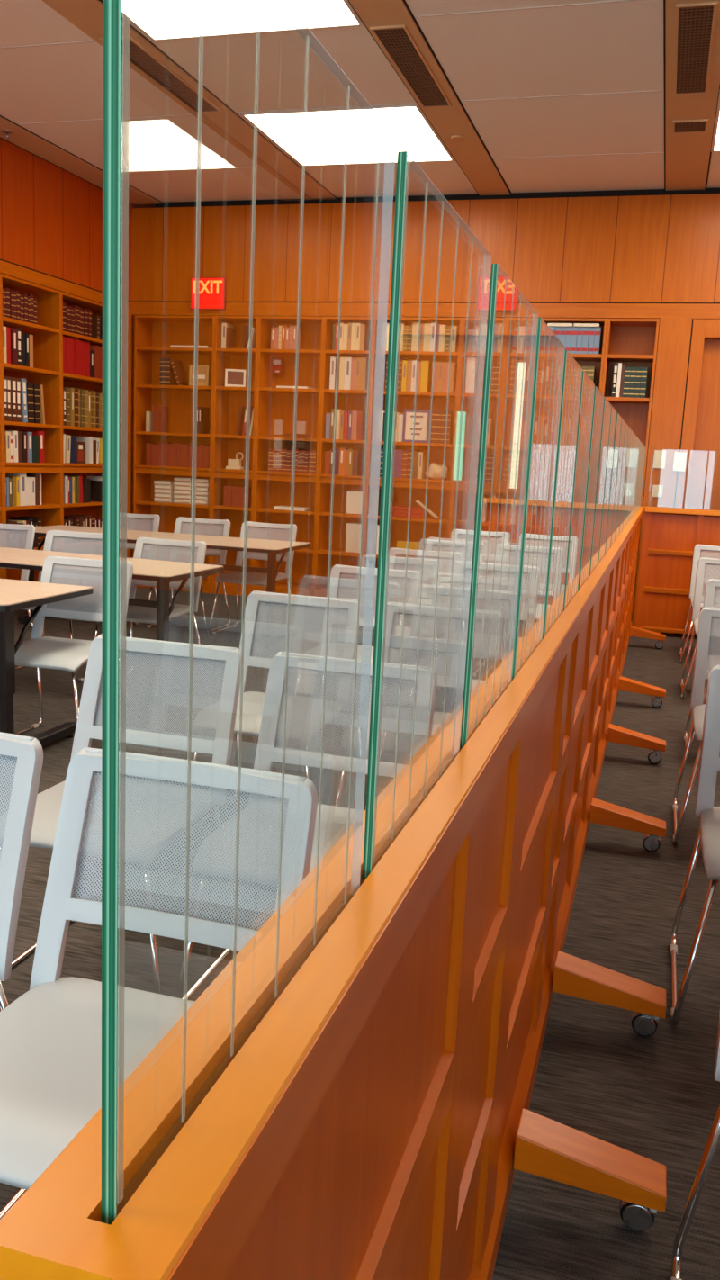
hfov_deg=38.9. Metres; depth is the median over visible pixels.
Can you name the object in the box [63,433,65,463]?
book
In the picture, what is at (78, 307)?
book
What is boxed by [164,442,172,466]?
book
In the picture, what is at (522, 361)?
book
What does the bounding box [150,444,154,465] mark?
book
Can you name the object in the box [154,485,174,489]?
volume
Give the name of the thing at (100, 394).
book
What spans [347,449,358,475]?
book
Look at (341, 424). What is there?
book
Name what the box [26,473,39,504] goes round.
book
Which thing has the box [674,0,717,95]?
air vent
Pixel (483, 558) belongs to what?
mesh chair
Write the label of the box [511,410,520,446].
book
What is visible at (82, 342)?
book
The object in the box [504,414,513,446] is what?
book
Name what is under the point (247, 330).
book
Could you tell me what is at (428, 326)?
book
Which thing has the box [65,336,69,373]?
book
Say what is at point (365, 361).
book
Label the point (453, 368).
book
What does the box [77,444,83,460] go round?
print
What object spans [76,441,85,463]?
book
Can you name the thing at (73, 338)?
book
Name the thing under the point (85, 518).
book
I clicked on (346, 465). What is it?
book
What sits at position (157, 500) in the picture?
volume
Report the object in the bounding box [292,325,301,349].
book
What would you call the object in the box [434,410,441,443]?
book
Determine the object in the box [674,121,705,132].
grille
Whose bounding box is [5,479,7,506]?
book
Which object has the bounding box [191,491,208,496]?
volume
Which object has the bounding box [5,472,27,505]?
book
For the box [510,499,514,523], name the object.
book
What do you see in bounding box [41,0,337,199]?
ceiling beam
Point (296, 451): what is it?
book
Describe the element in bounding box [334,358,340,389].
book
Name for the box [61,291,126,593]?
bookcase
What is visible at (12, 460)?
book
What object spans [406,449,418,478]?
book
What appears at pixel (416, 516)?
book
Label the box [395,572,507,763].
mesh chair
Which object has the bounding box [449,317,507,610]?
bookcase
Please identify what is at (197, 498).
volume
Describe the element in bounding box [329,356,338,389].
book
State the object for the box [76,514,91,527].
book
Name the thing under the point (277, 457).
book
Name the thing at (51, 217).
wall
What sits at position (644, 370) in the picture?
book
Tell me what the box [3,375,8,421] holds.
book
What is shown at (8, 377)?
book
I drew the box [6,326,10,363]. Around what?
book
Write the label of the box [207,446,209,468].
book
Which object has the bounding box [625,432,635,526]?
glass screen
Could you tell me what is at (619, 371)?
book
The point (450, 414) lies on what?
book
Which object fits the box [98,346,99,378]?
book
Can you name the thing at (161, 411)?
book
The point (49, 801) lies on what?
mesh chair
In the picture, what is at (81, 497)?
book
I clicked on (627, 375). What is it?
book
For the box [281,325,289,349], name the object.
book
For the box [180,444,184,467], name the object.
book
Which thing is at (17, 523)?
book
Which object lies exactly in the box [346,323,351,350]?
book
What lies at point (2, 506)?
bookcase
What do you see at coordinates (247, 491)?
book
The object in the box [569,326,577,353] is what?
book
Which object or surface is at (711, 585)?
mesh chair
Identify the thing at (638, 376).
book
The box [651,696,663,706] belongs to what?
caster wheel
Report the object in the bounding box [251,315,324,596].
bookcase
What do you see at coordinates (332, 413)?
book
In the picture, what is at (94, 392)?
book
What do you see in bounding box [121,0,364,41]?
recessed light
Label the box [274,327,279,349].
book
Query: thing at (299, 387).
paper stack
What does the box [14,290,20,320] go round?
book
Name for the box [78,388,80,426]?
book
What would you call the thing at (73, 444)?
book
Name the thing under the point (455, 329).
book
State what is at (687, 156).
ceiling beam
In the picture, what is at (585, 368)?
book
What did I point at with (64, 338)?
book
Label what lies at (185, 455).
book
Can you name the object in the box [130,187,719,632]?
wall
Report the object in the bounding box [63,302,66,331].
book
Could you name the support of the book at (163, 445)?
on the bookcase at (154, 335)
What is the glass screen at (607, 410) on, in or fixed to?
on the partition at (348, 1097)
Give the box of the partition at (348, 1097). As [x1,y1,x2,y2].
[0,506,667,1279]
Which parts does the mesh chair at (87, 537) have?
leg, seat, frame, panel, leg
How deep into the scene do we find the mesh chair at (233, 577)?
8.16 m
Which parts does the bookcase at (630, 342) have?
panel, shelf, shelf, panel, panel, panel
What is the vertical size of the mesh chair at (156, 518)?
0.868 m
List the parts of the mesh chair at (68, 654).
leg, seat, frame, panel, leg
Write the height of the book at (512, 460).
0.250 m
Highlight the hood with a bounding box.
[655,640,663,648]
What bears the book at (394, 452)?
on the bookcase at (435, 494)
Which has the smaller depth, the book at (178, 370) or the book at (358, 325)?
the book at (358, 325)
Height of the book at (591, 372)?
0.260 m
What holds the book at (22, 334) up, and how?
on the bookcase at (46, 371)
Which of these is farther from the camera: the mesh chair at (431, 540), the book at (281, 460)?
the book at (281, 460)
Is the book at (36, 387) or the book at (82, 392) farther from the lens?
the book at (82, 392)
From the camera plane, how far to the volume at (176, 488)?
10.27 m
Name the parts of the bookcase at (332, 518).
panel, shelf, shelf, shelf, shelf, shelf, shelf, panel, panel, panel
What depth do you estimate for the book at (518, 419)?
9.25 m
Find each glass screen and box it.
[101,0,396,1225]
[362,151,491,879]
[459,263,538,748]
[511,317,565,681]
[541,350,582,639]
[562,370,594,612]
[577,386,604,591]
[589,397,611,575]
[597,405,617,564]
[604,413,621,554]
[610,418,625,547]
[614,423,629,540]
[619,427,631,534]
[622,431,633,530]
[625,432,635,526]
[628,435,637,522]
[630,437,639,520]
[631,440,640,517]
[633,441,641,515]
[635,442,642,513]
[637,444,644,510]
[638,446,645,509]
[639,447,646,508]
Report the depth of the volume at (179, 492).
10.28 m
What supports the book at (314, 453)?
on the bookcase at (286, 418)
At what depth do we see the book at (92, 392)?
9.63 m
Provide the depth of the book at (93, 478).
9.98 m
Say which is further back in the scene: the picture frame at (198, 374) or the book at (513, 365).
the picture frame at (198, 374)
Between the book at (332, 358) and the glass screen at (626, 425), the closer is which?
the glass screen at (626, 425)
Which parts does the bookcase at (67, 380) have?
panel, shelf, panel, panel, shelf, shelf, shelf, shelf, shelf, panel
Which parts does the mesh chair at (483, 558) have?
leg, seat, frame, panel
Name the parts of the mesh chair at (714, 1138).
leg, frame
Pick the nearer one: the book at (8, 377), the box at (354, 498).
the book at (8, 377)
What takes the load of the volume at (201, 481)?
on the volume at (194, 484)
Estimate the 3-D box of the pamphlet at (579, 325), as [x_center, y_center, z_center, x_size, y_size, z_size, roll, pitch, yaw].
[2.005,-2.769,9.005,0.220,0.028,0.180,6,10,16]
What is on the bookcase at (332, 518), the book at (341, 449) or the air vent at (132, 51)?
the book at (341, 449)
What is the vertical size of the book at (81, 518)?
0.240 m
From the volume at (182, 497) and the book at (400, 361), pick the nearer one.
the book at (400, 361)
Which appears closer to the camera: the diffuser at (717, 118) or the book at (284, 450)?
the diffuser at (717, 118)
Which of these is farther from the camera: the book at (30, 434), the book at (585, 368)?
the book at (585, 368)
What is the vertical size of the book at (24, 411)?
0.363 m
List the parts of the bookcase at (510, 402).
panel, shelf, shelf, shelf, shelf, shelf, panel, panel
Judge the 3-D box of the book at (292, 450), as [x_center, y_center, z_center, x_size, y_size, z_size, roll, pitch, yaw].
[-0.634,-1.747,9.965,0.036,0.220,0.151,6,10,16]
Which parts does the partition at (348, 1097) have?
panel, rail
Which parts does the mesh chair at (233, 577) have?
leg, seat, frame, panel, leg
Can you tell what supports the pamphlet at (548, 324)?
on the book
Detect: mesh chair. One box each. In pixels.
[0,523,35,627]
[0,633,243,1000]
[0,731,43,1220]
[0,747,317,1189]
[14,555,135,744]
[15,529,102,682]
[79,512,160,624]
[93,536,207,675]
[144,516,231,633]
[175,651,437,1000]
[182,590,360,835]
[208,521,297,634]
[283,564,421,762]
[333,601,504,810]
[354,547,462,706]
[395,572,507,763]
[400,536,490,663]
[442,529,508,614]
[447,553,510,706]
[481,541,511,656]
[669,664,719,1025]
[670,1014,719,1279]
[672,606,719,843]
[679,544,719,662]
[680,557,719,698]
[684,578,719,760]
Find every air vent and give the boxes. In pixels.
[99,35,221,113]
[369,24,451,108]
[672,118,708,134]
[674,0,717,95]
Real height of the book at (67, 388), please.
0.340 m
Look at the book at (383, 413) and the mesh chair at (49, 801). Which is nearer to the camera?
the mesh chair at (49, 801)
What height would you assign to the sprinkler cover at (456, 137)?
0.016 m
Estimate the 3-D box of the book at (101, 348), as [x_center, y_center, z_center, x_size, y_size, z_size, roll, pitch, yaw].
[-2.552,-2.647,9.752,0.190,0.300,0.047,6,10,16]
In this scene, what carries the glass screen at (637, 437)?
on the partition at (348, 1097)
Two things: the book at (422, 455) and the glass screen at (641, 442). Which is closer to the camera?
the glass screen at (641, 442)
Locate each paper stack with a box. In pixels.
[170,344,212,348]
[273,505,311,511]
[276,386,315,388]
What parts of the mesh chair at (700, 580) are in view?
leg, frame, seat, panel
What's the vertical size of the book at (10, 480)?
0.230 m
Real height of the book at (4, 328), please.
0.290 m
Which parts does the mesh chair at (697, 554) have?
leg, frame, seat, panel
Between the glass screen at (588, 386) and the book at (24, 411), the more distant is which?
the book at (24, 411)
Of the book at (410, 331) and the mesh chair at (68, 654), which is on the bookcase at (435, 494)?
the book at (410, 331)
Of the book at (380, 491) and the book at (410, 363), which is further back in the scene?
the book at (380, 491)
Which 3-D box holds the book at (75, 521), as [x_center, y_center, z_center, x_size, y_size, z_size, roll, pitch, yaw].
[-2.733,-1.026,9.566,0.150,0.220,0.054,6,10,16]
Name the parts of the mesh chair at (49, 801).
leg, seat, frame, panel, leg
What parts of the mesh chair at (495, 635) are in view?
leg, seat, frame, panel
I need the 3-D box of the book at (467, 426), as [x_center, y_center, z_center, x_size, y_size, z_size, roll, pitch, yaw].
[0.997,-1.954,9.462,0.050,0.280,0.200,6,10,16]
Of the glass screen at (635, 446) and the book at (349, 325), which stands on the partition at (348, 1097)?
the glass screen at (635, 446)
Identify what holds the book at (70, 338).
on the bookcase at (67, 380)
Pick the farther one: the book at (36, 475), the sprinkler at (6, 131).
the book at (36, 475)
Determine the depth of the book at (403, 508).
9.64 m
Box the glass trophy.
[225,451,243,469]
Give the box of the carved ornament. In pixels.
[425,462,447,479]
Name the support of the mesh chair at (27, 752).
on the floor
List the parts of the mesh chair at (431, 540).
leg, seat, panel, frame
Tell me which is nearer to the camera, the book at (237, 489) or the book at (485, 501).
the book at (485, 501)
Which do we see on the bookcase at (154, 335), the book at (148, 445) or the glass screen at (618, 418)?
the book at (148, 445)
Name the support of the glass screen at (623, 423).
on the partition at (348, 1097)
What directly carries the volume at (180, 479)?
on the volume at (175, 483)
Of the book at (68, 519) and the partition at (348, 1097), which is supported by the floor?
the partition at (348, 1097)
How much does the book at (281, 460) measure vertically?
0.220 m
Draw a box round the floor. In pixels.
[0,586,719,1279]
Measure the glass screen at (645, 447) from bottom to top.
0.500 m
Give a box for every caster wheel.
[619,1199,657,1230]
[630,1010,658,1035]
[642,833,661,850]
[648,749,662,763]
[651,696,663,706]
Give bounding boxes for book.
[2,287,9,317]
[2,288,6,316]
[3,325,6,362]
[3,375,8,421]
[4,430,18,462]
[4,431,10,462]
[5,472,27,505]
[5,475,16,505]
[5,477,9,506]
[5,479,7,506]
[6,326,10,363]
[6,475,19,505]
[6,519,26,524]
[7,376,11,421]
[7,521,17,547]
[9,290,14,318]
[9,478,12,506]
[9,516,33,524]
[10,327,18,365]
[10,377,17,422]
[10,435,13,462]
[11,290,16,319]
[12,327,21,365]
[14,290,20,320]
[16,378,21,422]
[17,522,24,549]
[18,430,45,462]
[18,431,22,462]
[18,515,41,547]
[19,293,23,321]
[20,293,27,322]
[20,378,27,422]
[21,333,25,366]
[22,431,27,462]
[25,333,29,367]
[26,382,34,423]
[26,472,41,504]
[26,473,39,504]
[26,477,31,505]
[27,294,33,323]
[27,296,31,323]
[27,432,27,462]
[27,432,32,462]
[29,334,33,367]
[31,477,35,504]
[32,435,39,462]
[33,297,36,324]
[33,383,40,423]
[35,522,37,547]
[38,384,45,423]
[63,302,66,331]
[63,303,64,331]
[63,335,65,372]
[63,387,66,425]
[63,387,70,425]
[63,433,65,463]
[63,475,79,503]
[63,476,68,503]
[63,515,79,540]
[63,516,71,542]
[64,434,71,463]
[64,474,83,503]
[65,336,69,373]
[66,305,78,333]
[66,306,71,332]
[67,387,78,426]
[67,476,76,503]
[67,477,70,503]
[69,337,72,374]
[69,514,88,526]
[70,387,74,426]
[70,436,76,463]
[70,477,72,503]
[71,306,74,333]
[71,518,77,540]
[72,338,74,374]
[72,435,92,463]
[72,477,74,503]
[72,515,83,541]
[74,338,79,375]
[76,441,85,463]
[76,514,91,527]
[78,306,80,334]
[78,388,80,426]
[79,340,81,375]
[80,307,88,336]
[80,308,83,335]
[80,389,84,426]
[81,340,83,376]
[82,478,88,502]
[82,514,95,527]
[83,341,86,376]
[84,389,88,427]
[86,341,90,377]
[87,476,102,480]
[88,308,91,337]
[88,390,93,427]
[88,391,90,427]
[88,478,90,502]
[90,345,98,378]
[90,350,93,377]
[90,480,102,501]
[91,315,99,339]
[92,437,99,463]
[92,440,96,463]
[93,351,94,378]
[93,391,95,427]
[95,391,99,428]
[95,516,100,527]
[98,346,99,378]
[98,438,102,463]
[99,315,102,339]
[99,346,102,378]
[99,393,102,428]
[145,411,153,432]
[146,442,157,465]
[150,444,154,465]
[153,405,155,432]
[153,444,158,465]
[155,405,167,432]
[158,442,165,466]
[159,358,162,384]
[162,358,166,385]
[162,443,165,466]
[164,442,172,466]
[166,358,177,385]
[169,443,172,466]
[170,359,188,385]
[172,442,177,466]
[177,443,188,467]
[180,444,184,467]
[183,444,189,467]
[188,443,199,467]
[191,446,195,467]
[195,446,199,468]
[196,406,198,433]
[198,406,209,433]
[198,444,209,468]
[203,445,209,468]
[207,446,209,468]
[221,323,234,348]
[223,486,227,506]
[225,326,234,348]
[226,486,232,506]
[231,486,235,506]
[234,486,241,506]
[235,405,244,435]
[239,486,243,507]
[240,324,252,348]
[242,405,253,435]
[243,486,252,507]
[246,327,255,348]
[249,408,253,435]
[268,449,271,471]
[270,327,274,349]
[270,450,276,471]
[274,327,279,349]
[275,450,279,471]
[278,325,281,349]
[279,449,283,471]
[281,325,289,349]
[282,449,290,472]
[285,327,289,349]
[286,450,290,472]
[288,325,293,349]
[290,449,295,472]
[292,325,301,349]
[294,448,304,472]
[297,450,301,472]
[300,450,308,473]
[304,450,308,473]
[308,450,312,473]
[311,450,316,473]
[324,450,330,474]
[325,413,330,439]
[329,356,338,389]
[329,408,334,439]
[329,449,333,474]
[332,324,335,350]
[333,408,343,439]
[333,448,339,475]
[334,322,339,350]
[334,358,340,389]
[338,323,345,350]
[338,357,345,389]
[338,447,350,475]
[339,411,343,439]
[342,324,347,350]
[342,410,348,439]
[343,357,352,389]
[343,450,348,475]
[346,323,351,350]
[347,410,352,440]
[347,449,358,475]
[350,358,355,389]
[351,323,356,350]
[351,410,362,440]
[351,450,363,476]
[354,357,360,389]
[355,323,361,350]
[357,412,366,440]
[360,324,369,350]
[360,357,369,390]
[376,524,379,554]
[378,488,381,515]
[379,448,383,477]
[381,410,385,441]
[382,413,385,441]
[385,357,387,390]
[386,323,389,351]
[387,526,390,554]
[389,490,394,515]
[391,450,396,477]
[393,412,403,441]
[393,505,428,511]
[393,509,428,514]
[393,513,428,518]
[396,358,405,391]
[396,450,402,477]
[396,540,421,557]
[397,323,407,351]
[397,414,404,441]
[401,360,407,391]
[401,450,408,477]
[402,325,408,351]
[406,325,412,351]
[406,360,412,391]
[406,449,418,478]
[411,322,419,351]
[411,360,418,391]
[412,451,418,478]
[414,361,421,391]
[415,499,438,519]
[417,323,424,351]
[417,451,426,478]
[420,360,432,391]
[423,323,431,351]
[429,322,438,351]
[430,410,436,442]
[431,361,438,392]
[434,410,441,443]
[435,324,441,351]
[436,361,444,392]
[438,324,446,351]
[440,410,446,443]
[442,362,450,392]
[443,325,450,351]
[444,410,454,443]
[448,362,457,392]
[450,325,459,351]
[461,413,473,444]
[465,357,477,393]
[467,329,474,351]
[473,327,480,351]
[480,497,489,522]
[483,453,488,482]
[486,418,494,445]
[486,453,495,482]
[489,362,495,393]
[492,323,498,352]
[494,363,501,394]
[496,323,504,352]
[500,498,506,523]
[503,455,510,483]
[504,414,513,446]
[504,495,514,523]
[508,455,515,484]
[509,362,516,394]
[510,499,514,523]
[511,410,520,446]
[512,327,519,352]
[513,362,521,394]
[513,456,517,484]
[516,419,520,446]
[517,326,525,352]
[519,360,523,394]
[554,326,560,340]
[559,326,567,350]
[565,326,572,352]
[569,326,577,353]
[576,327,583,353]
[581,326,589,353]
[582,366,588,374]
[587,327,595,353]
[587,366,595,383]
[593,327,602,354]
[611,363,618,396]
[615,362,622,396]
[619,364,626,396]
[622,367,631,396]
[629,367,636,397]
[633,367,641,397]
[639,367,648,397]
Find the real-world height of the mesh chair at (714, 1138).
0.868 m
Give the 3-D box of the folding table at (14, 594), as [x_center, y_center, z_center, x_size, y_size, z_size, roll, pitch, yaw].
[-2.279,0.078,4.907,1.850,0.742,0.710,6,10,16]
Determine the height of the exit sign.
0.300 m
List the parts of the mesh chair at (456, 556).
seat, panel, frame, leg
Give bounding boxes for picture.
[191,367,207,383]
[227,370,243,385]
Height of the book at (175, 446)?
0.230 m
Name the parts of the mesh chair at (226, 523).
leg, frame, panel, seat, leg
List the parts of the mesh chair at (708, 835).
leg, frame, seat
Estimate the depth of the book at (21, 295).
8.47 m
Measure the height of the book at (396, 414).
0.270 m
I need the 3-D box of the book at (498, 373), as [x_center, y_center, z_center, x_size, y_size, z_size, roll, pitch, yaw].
[1.270,-2.375,9.303,0.050,0.270,0.181,6,10,16]
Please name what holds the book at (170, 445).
on the bookcase at (154, 335)
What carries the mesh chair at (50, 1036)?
on the floor
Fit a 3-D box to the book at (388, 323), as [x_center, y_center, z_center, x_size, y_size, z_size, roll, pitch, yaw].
[0.301,-2.816,9.528,0.050,0.250,0.180,6,10,16]
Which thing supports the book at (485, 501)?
on the bookcase at (466, 401)
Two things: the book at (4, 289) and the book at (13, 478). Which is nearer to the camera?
the book at (4, 289)
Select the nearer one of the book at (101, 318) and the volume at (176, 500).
the book at (101, 318)
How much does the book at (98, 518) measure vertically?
0.220 m
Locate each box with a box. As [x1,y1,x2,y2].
[345,490,362,514]
[345,522,361,553]
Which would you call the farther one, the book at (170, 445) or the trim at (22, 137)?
the book at (170, 445)
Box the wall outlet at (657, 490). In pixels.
[651,485,663,497]
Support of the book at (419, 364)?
on the bookcase at (435, 494)
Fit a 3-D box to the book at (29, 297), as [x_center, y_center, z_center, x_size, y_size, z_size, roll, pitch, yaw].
[-2.841,-2.776,8.575,0.151,0.220,0.042,6,10,16]
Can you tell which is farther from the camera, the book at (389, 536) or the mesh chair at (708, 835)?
the book at (389, 536)
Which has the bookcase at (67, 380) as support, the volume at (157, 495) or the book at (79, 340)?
the book at (79, 340)
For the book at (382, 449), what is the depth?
9.65 m
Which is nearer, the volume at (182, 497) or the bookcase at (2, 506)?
the bookcase at (2, 506)
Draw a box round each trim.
[0,0,663,172]
[0,115,162,204]
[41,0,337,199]
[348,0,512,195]
[662,318,719,633]
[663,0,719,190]
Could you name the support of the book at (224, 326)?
on the bookcase at (227, 400)
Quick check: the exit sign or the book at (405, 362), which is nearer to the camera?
the book at (405, 362)
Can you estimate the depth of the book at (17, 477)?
8.64 m
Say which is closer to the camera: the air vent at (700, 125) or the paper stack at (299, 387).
the air vent at (700, 125)
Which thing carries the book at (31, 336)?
on the bookcase at (46, 371)
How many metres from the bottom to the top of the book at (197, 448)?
0.210 m
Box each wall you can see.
[0,136,132,557]
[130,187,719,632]
[633,505,719,634]
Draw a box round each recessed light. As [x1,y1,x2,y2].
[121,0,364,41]
[240,103,455,166]
[711,90,719,152]
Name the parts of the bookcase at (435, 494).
panel, shelf, shelf, shelf, shelf, shelf, shelf, panel, panel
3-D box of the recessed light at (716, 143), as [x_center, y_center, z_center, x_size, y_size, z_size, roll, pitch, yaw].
[3.010,-3.433,6.714,1.280,0.012,1.280,6,10,16]
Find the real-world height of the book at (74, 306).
0.250 m
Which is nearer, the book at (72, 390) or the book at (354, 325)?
the book at (72, 390)
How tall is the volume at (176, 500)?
0.040 m
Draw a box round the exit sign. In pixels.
[190,277,226,310]
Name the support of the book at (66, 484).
on the bookcase at (67, 380)
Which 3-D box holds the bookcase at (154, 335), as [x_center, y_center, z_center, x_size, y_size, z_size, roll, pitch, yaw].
[-1.829,-1.865,10.349,0.863,2.700,0.352,6,10,16]
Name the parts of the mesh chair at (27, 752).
panel, leg, frame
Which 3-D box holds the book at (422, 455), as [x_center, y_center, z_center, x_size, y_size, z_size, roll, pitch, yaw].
[0.588,-1.646,9.630,0.040,0.250,0.171,6,10,16]
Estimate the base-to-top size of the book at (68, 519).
0.240 m
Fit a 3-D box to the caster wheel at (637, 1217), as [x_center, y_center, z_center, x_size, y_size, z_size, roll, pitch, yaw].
[0.524,1.076,1.927,0.068,0.059,0.040,6,10,16]
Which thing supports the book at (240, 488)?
on the bookcase at (227, 400)
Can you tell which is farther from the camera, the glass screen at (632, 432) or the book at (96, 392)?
the book at (96, 392)
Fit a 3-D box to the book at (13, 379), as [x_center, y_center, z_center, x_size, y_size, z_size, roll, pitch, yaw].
[-2.971,-2.008,8.512,0.201,0.360,0.066,6,10,16]
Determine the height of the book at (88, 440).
0.250 m
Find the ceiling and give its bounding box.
[0,0,719,207]
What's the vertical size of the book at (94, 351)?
0.250 m
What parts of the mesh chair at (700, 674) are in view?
leg, seat, frame, panel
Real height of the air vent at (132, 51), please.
0.012 m
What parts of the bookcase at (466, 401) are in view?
panel, shelf, shelf, shelf, shelf, panel, shelf, panel, panel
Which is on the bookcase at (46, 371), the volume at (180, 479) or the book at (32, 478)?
the book at (32, 478)
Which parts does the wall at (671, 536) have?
cap rail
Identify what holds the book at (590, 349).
on the bookcase at (510, 402)
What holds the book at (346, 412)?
on the bookcase at (332, 518)
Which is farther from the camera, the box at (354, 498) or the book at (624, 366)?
the box at (354, 498)
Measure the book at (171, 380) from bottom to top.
0.260 m
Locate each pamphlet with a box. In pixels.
[547,323,573,326]
[573,323,600,327]
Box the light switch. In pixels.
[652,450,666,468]
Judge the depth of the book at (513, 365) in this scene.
9.18 m
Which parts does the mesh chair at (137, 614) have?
leg, seat, frame, panel, leg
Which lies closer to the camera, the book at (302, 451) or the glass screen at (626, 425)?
the glass screen at (626, 425)
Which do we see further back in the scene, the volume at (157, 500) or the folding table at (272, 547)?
the volume at (157, 500)
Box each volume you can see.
[153,480,173,485]
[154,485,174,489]
[154,489,174,494]
[154,493,177,498]
[154,497,174,503]
[173,481,192,486]
[173,490,191,495]
[173,498,193,504]
[174,477,198,482]
[174,486,191,491]
[174,495,192,499]
[191,477,209,483]
[191,486,208,492]
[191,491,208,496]
[191,495,208,500]
[191,499,208,504]
[192,482,209,487]
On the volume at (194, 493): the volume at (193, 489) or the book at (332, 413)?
the volume at (193, 489)
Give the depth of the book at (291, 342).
9.71 m
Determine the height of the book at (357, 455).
0.240 m
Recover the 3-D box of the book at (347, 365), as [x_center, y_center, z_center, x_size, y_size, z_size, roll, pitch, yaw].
[-0.088,-2.523,9.695,0.060,0.300,0.191,6,10,16]
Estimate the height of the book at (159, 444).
0.230 m
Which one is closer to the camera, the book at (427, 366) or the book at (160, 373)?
the book at (427, 366)
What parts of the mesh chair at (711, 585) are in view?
leg, frame, seat, panel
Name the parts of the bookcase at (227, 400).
panel, shelf, shelf, shelf, shelf, shelf, panel, panel, panel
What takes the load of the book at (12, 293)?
on the bookcase at (46, 371)
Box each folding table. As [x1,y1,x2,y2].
[0,547,224,705]
[0,578,93,768]
[9,524,310,648]
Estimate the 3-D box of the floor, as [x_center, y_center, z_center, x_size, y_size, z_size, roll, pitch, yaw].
[0.420,0.842,3.605,10.600,0.060,13.200,6,10,16]
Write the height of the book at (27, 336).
0.270 m
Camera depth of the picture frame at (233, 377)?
9.96 m
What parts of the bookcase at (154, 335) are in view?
panel, shelf, shelf, shelf, shelf, shelf, panel, panel, panel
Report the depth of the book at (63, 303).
9.04 m
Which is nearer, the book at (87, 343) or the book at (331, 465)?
the book at (87, 343)
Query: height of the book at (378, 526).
0.280 m
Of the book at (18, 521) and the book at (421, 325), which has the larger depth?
the book at (421, 325)
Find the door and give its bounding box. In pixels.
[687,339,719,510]
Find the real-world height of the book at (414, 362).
0.280 m
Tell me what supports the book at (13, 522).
on the bookcase at (46, 371)
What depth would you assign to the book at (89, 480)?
9.71 m
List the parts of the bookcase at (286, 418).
panel, shelf, shelf, shelf, shelf, shelf, panel, shelf, panel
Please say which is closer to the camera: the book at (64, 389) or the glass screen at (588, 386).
the glass screen at (588, 386)
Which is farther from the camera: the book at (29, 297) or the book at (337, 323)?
the book at (337, 323)
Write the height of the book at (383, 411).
0.280 m
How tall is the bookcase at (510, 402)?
2.700 m
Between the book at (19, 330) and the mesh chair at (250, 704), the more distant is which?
the book at (19, 330)
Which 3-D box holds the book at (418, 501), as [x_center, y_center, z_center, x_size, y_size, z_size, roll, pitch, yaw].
[0.632,-1.226,9.585,0.223,0.168,0.020,6,10,16]
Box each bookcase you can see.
[0,273,5,578]
[0,273,63,584]
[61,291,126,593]
[133,315,215,593]
[209,315,259,596]
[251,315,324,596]
[314,316,373,601]
[360,316,462,606]
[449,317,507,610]
[487,317,607,617]
[601,318,659,621]
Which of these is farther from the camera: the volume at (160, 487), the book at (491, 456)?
the volume at (160, 487)
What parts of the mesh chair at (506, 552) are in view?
seat, frame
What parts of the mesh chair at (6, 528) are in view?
panel, frame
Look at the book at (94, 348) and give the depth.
9.62 m
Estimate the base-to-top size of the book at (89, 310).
0.250 m
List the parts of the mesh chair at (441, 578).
leg, seat, frame, panel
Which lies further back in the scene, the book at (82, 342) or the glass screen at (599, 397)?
the book at (82, 342)
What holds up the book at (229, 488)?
on the bookcase at (227, 400)
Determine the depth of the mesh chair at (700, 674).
4.22 m
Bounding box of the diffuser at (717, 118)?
[714,115,719,150]
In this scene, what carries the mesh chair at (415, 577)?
on the floor
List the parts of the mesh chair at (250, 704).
leg, seat, panel, frame, leg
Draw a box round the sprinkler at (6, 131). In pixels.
[1,129,12,140]
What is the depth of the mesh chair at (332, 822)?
2.79 m
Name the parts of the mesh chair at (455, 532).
frame, panel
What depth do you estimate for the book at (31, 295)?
8.61 m
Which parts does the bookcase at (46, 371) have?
panel, panel, panel, shelf, shelf, shelf, shelf, shelf, panel, shelf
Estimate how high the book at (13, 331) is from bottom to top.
0.290 m
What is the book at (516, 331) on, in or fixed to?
on the bookcase at (510, 402)
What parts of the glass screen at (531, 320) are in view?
pane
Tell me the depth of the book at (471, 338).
9.23 m
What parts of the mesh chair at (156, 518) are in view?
frame, panel, leg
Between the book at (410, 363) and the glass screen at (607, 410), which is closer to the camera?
the glass screen at (607, 410)
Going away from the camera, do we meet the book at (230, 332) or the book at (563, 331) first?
the book at (563, 331)
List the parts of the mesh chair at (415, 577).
leg, seat, frame, panel, leg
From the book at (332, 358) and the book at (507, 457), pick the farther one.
the book at (332, 358)
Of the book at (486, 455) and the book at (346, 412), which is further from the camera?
the book at (346, 412)
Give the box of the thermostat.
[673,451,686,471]
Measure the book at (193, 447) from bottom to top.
0.210 m
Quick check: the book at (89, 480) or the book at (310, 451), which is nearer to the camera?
the book at (89, 480)
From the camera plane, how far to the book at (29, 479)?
8.80 m
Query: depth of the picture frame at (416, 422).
9.50 m
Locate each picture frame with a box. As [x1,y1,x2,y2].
[189,364,209,386]
[225,369,246,387]
[402,409,431,442]
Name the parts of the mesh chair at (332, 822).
leg, seat, frame, panel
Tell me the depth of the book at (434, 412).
9.45 m
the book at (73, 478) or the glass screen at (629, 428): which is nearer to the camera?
the glass screen at (629, 428)
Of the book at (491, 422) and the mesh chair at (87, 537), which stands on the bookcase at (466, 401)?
the book at (491, 422)
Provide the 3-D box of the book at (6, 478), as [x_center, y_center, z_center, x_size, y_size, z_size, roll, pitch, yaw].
[-3.021,-1.242,8.533,0.170,0.240,0.040,6,10,16]
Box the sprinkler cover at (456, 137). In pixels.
[451,134,464,140]

